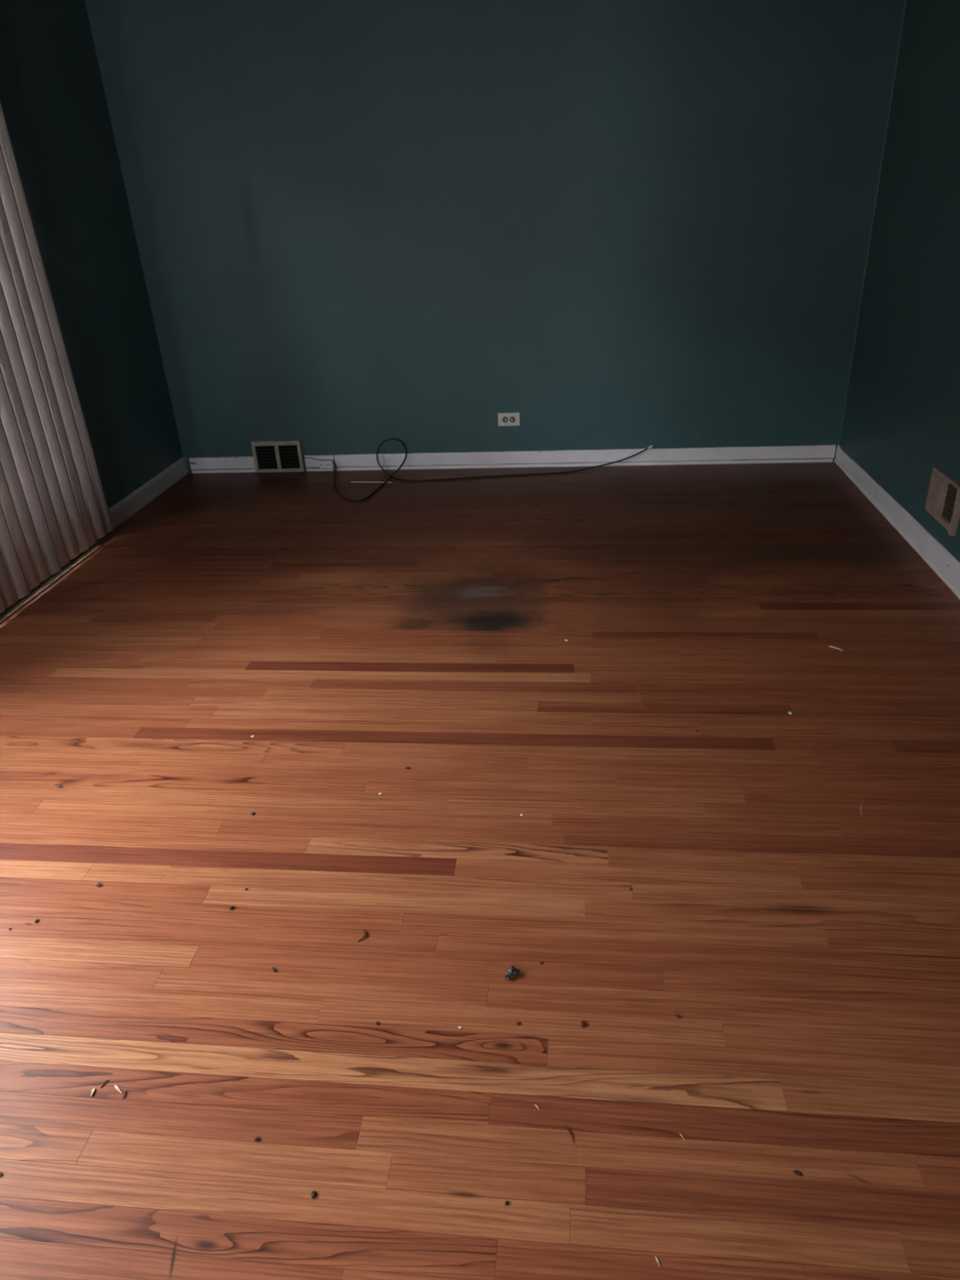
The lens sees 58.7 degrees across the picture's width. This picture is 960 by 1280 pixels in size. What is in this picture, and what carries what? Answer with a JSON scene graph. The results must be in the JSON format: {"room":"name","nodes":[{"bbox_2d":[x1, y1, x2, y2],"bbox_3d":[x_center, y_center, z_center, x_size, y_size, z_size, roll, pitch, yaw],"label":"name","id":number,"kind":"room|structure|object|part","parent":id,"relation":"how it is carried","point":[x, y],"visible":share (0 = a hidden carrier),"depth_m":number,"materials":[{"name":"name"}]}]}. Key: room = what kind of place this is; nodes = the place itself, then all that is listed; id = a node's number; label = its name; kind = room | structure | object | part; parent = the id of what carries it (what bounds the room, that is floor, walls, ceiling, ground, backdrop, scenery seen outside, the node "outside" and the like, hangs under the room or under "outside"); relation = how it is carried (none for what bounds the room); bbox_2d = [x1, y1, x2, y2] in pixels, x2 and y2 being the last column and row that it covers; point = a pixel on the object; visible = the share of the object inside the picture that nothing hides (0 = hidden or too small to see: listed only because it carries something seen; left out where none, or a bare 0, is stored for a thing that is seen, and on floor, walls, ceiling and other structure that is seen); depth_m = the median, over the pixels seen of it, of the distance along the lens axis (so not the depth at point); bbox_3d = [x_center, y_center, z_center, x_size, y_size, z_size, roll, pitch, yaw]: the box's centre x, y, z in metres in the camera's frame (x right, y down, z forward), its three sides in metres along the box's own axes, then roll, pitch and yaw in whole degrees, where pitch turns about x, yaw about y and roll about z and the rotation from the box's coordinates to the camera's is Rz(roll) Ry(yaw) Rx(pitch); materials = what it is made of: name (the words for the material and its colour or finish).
{"room":"empty living room","nodes":[
{"label":"empty living room","id":0,"kind":"room"},
{"bbox_2d":[0,0,182,508],"bbox_3d":[-2.135,-0.591,1.681,0.150,2.460,6.115,0,28,6],"label":"wall","id":1,"kind":"structure","parent":0,"point":[53,99],"depth_m":3.91,"materials":[{"name":"teal paint"}]},
{"bbox_2d":[0,545,101,623],"bbox_3d":[-1.928,0.388,2.391,0.030,0.006,3.480,0,28,6],"label":"trim","id":2,"kind":"structure","parent":1,"relation":"attached to","point":[49,583],"depth_m":3.53,"materials":[{"name":"brown wood"}]},
{"bbox_2d":[0,532,110,617],"bbox_3d":[-2.083,-0.540,2.000,0.181,2.034,3.638,0,28,6],"label":"door track","id":3,"kind":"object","parent":1,"relation":"in","point":[99,540],"depth_m":3.60,"materials":[{"name":"white plastic"}]},
{"bbox_2d":[0,100,114,613],"bbox_3d":[-1.875,-1.086,2.816,0.044,2.147,1.652,0,28,6],"label":"vertical blinds","id":4,"kind":"object","parent":1,"relation":"attached to","point":[54,508],"visible":1,"depth_m":3.43,"materials":[{"name":"white plastic"}]},
{"bbox_2d":[108,457,188,528],"bbox_3d":[-1.736,-0.777,4.470,0.015,0.094,0.969,0,28,6],"label":"baseboard","id":5,"kind":"structure","parent":1,"relation":"attached to","point":[132,503],"depth_m":4.44,"materials":[{"name":"white paint"}]},
{"bbox_2d":[0,462,959,1279],"bbox_3d":[-0.211,0.516,2.045,3.773,0.060,6.300,0,28,6],"label":"floor","id":6,"kind":"structure","parent":0,"point":[803,942],"depth_m":1.90,"materials":[{"name":"brown wood"}]},
{"bbox_2d":[90,1088,95,1096],"bbox_3d":[-0.681,0.795,1.500,0.006,0.004,0.014,0,28,6],"label":"chip","id":7,"kind":"object","parent":6,"relation":"on","point":[93,1091],"visible":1,"depth_m":1.50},
{"bbox_2d":[114,1084,122,1093],"bbox_3d":[-0.637,0.791,1.502,0.023,0.004,0.004,20,35,36],"label":"wood splinter","id":8,"kind":"object","parent":6,"relation":"on","point":[117,1088],"visible":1,"depth_m":1.50,"materials":[{"name":"beige wood"}]},
{"bbox_2d":[253,1137,260,1141],"bbox_3d":[-0.368,0.825,1.409,0.010,0.004,0.006,-19,32,-28],"label":"crumb","id":9,"kind":"object","parent":6,"relation":"on","point":[257,1139],"visible":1,"depth_m":1.41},
{"bbox_2d":[311,1191,316,1198],"bbox_3d":[-0.259,0.863,1.328,0.009,0.004,0.012,0,28,6],"label":"crumb","id":10,"kind":"object","parent":6,"relation":"on","point":[313,1193],"visible":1,"depth_m":1.33,"materials":[{"name":"black"}]},
{"bbox_2d":[357,928,367,942],"bbox_3d":[-0.244,0.618,1.786,0.015,0.005,0.032,3,29,12],"label":"scrap","id":11,"kind":"object","parent":6,"relation":"on","point":[365,934],"visible":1,"depth_m":1.78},
{"bbox_2d":[351,481,391,482],"bbox_3d":[-0.583,-0.849,4.583,0.231,0.004,0.007,3,28,11],"label":"stick","id":12,"kind":"object","parent":6,"relation":"on","point":[351,482],"visible":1,"depth_m":4.58,"materials":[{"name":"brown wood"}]},
{"bbox_2d":[333,438,653,502],"bbox_3d":[0.023,-0.900,4.429,1.762,0.180,0.538,0,28,6],"label":"coaxial cable","id":13,"kind":"object","parent":6,"relation":"on","point":[400,441],"visible":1,"depth_m":4.56,"materials":[{"name":"black rubber"}]},
{"bbox_2d":[504,964,519,980],"bbox_3d":[0.060,0.651,1.674,0.032,0.023,0.021,-24,34,-34],"label":"crumpled pellet","id":14,"kind":"object","parent":6,"relation":"on","point":[512,971],"visible":1,"depth_m":1.67,"materials":[{"name":"grey metal"}]},
{"bbox_2d":[562,1125,573,1142],"bbox_3d":[0.146,0.806,1.394,0.006,0.004,0.031,-16,30,-22],"label":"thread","id":15,"kind":"object","parent":6,"relation":"on","point":[564,1126],"visible":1,"depth_m":1.40,"materials":[{"name":"brown fabric"}]},
{"bbox_2d":[580,1020,586,1027],"bbox_3d":[0.190,0.708,1.572,0.010,0.006,0.013,0,28,6],"label":"crumb","id":16,"kind":"object","parent":6,"relation":"on","point":[583,1023],"visible":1,"depth_m":1.57,"materials":[{"name":"orange plant"}]},
{"bbox_2d":[793,1169,802,1175],"bbox_3d":[0.492,0.825,1.322,0.013,0.003,0.009,0,28,6],"label":"crumb","id":17,"kind":"object","parent":6,"relation":"on","point":[797,1172],"visible":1,"depth_m":1.32,"materials":[{"name":"black"}]},
{"bbox_2d":[84,0,905,473],"bbox_3d":[0.047,-2.058,4.215,3.903,2.460,0.150,0,28,6],"label":"wall","id":18,"kind":"structure","parent":0,"point":[358,225],"depth_m":4.12,"materials":[{"name":"teal paint"}]},
{"bbox_2d":[250,440,305,472],"bbox_3d":[-1.137,-1.034,4.801,0.281,0.177,0.026,0,28,6],"label":"air vent","id":19,"kind":"object","parent":18,"relation":"in","point":[269,455],"visible":1,"depth_m":4.80,"materials":[{"name":"beige metal"}]},
{"bbox_2d":[304,457,333,462],"bbox_3d":[-0.905,-1.005,4.775,0.182,0.035,0.011,3,29,12],"label":"wire","id":20,"kind":"object","parent":18,"relation":"attached to","point":[304,457],"visible":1,"depth_m":4.76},
{"bbox_2d":[319,460,333,468],"bbox_3d":[-0.861,-0.987,4.783,0.076,0.045,0.027,0,28,6],"label":"cable jack","id":21,"kind":"object","parent":18,"relation":"attached to","point":[323,464],"visible":1,"depth_m":4.77,"materials":[{"name":"white paint"}]},
{"bbox_2d":[497,412,519,426],"bbox_3d":[0.155,-1.185,4.582,0.117,0.070,0.011,0,28,6],"label":"wall outlet","id":22,"kind":"object","parent":18,"relation":"attached to","point":[504,419],"visible":1,"depth_m":4.58,"materials":[{"name":"beige plastic"}]},
{"bbox_2d":[502,416,508,422],"bbox_3d":[0.135,-1.183,4.581,0.033,0.033,0.004,0,28,6],"label":"socket","id":23,"kind":"object","parent":22,"relation":"attached to","point":[504,419],"depth_m":4.58,"materials":[{"name":"beige plastic"}]},
{"bbox_2d":[509,416,515,422],"bbox_3d":[0.174,-1.183,4.576,0.033,0.033,0.004,0,28,6],"label":"socket","id":24,"kind":"object","parent":22,"relation":"attached to","point":[512,419],"depth_m":4.58,"materials":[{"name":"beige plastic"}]},
{"bbox_2d":[189,444,835,473],"bbox_3d":[0.103,-0.991,4.688,3.549,0.089,0.016,0,28,6],"label":"baseboard","id":25,"kind":"structure","parent":18,"relation":"attached to","point":[820,453],"depth_m":4.65,"materials":[{"name":"white paint"}]},
{"bbox_3d":[-1.465,-0.967,4.882,0.378,0.018,0.015,0,28,6],"label":"shoe moulding","id":26,"kind":"part","parent":25,"relation":"part of","materials":[{"name":"white paint"}]},
{"bbox_3d":[-0.906,-0.964,4.819,0.155,0.018,0.015,0,28,6],"label":"shoe moulding","id":27,"kind":"part","parent":25,"relation":"part of","materials":[{"name":"white paint"}]},
{"bbox_3d":[0.520,-0.957,4.657,2.701,0.018,0.016,0,28,6],"label":"shoe moulding","id":28,"kind":"part","parent":25,"relation":"part of","materials":[{"name":"white paint"}]},
{"bbox_2d":[838,0,906,444],"bbox_3d":[1.827,-2.039,3.932,0.008,2.300,0.008,0,28,6],"label":"trim","id":29,"kind":"structure","parent":18,"relation":"attached to","point":[905,0],"depth_m":3.95,"materials":[{"name":"paint"}]},
{"bbox_2d":[839,0,959,599],"bbox_3d":[1.594,-0.572,1.260,0.150,2.460,6.115,0,28,6],"label":"wall","id":30,"kind":"structure","parent":0,"point":[901,419],"depth_m":3.46,"materials":[{"name":"teal paint"}]},
{"bbox_2d":[834,444,959,599],"bbox_3d":[1.568,0.448,1.811,0.016,0.107,6.115,0,28,6],"label":"baseboard","id":31,"kind":"structure","parent":30,"relation":"attached to","point":[946,566],"depth_m":3.53,"materials":[{"name":"white paint"}]},
{"bbox_2d":[924,466,959,536],"bbox_3d":[1.724,-0.519,3.171,0.020,0.178,0.272,0,28,6],"label":"air vent","id":32,"kind":"object","parent":30,"relation":"in","point":[943,500],"visible":1,"depth_m":3.16,"materials":[{"name":"beige metal"}]}
]}

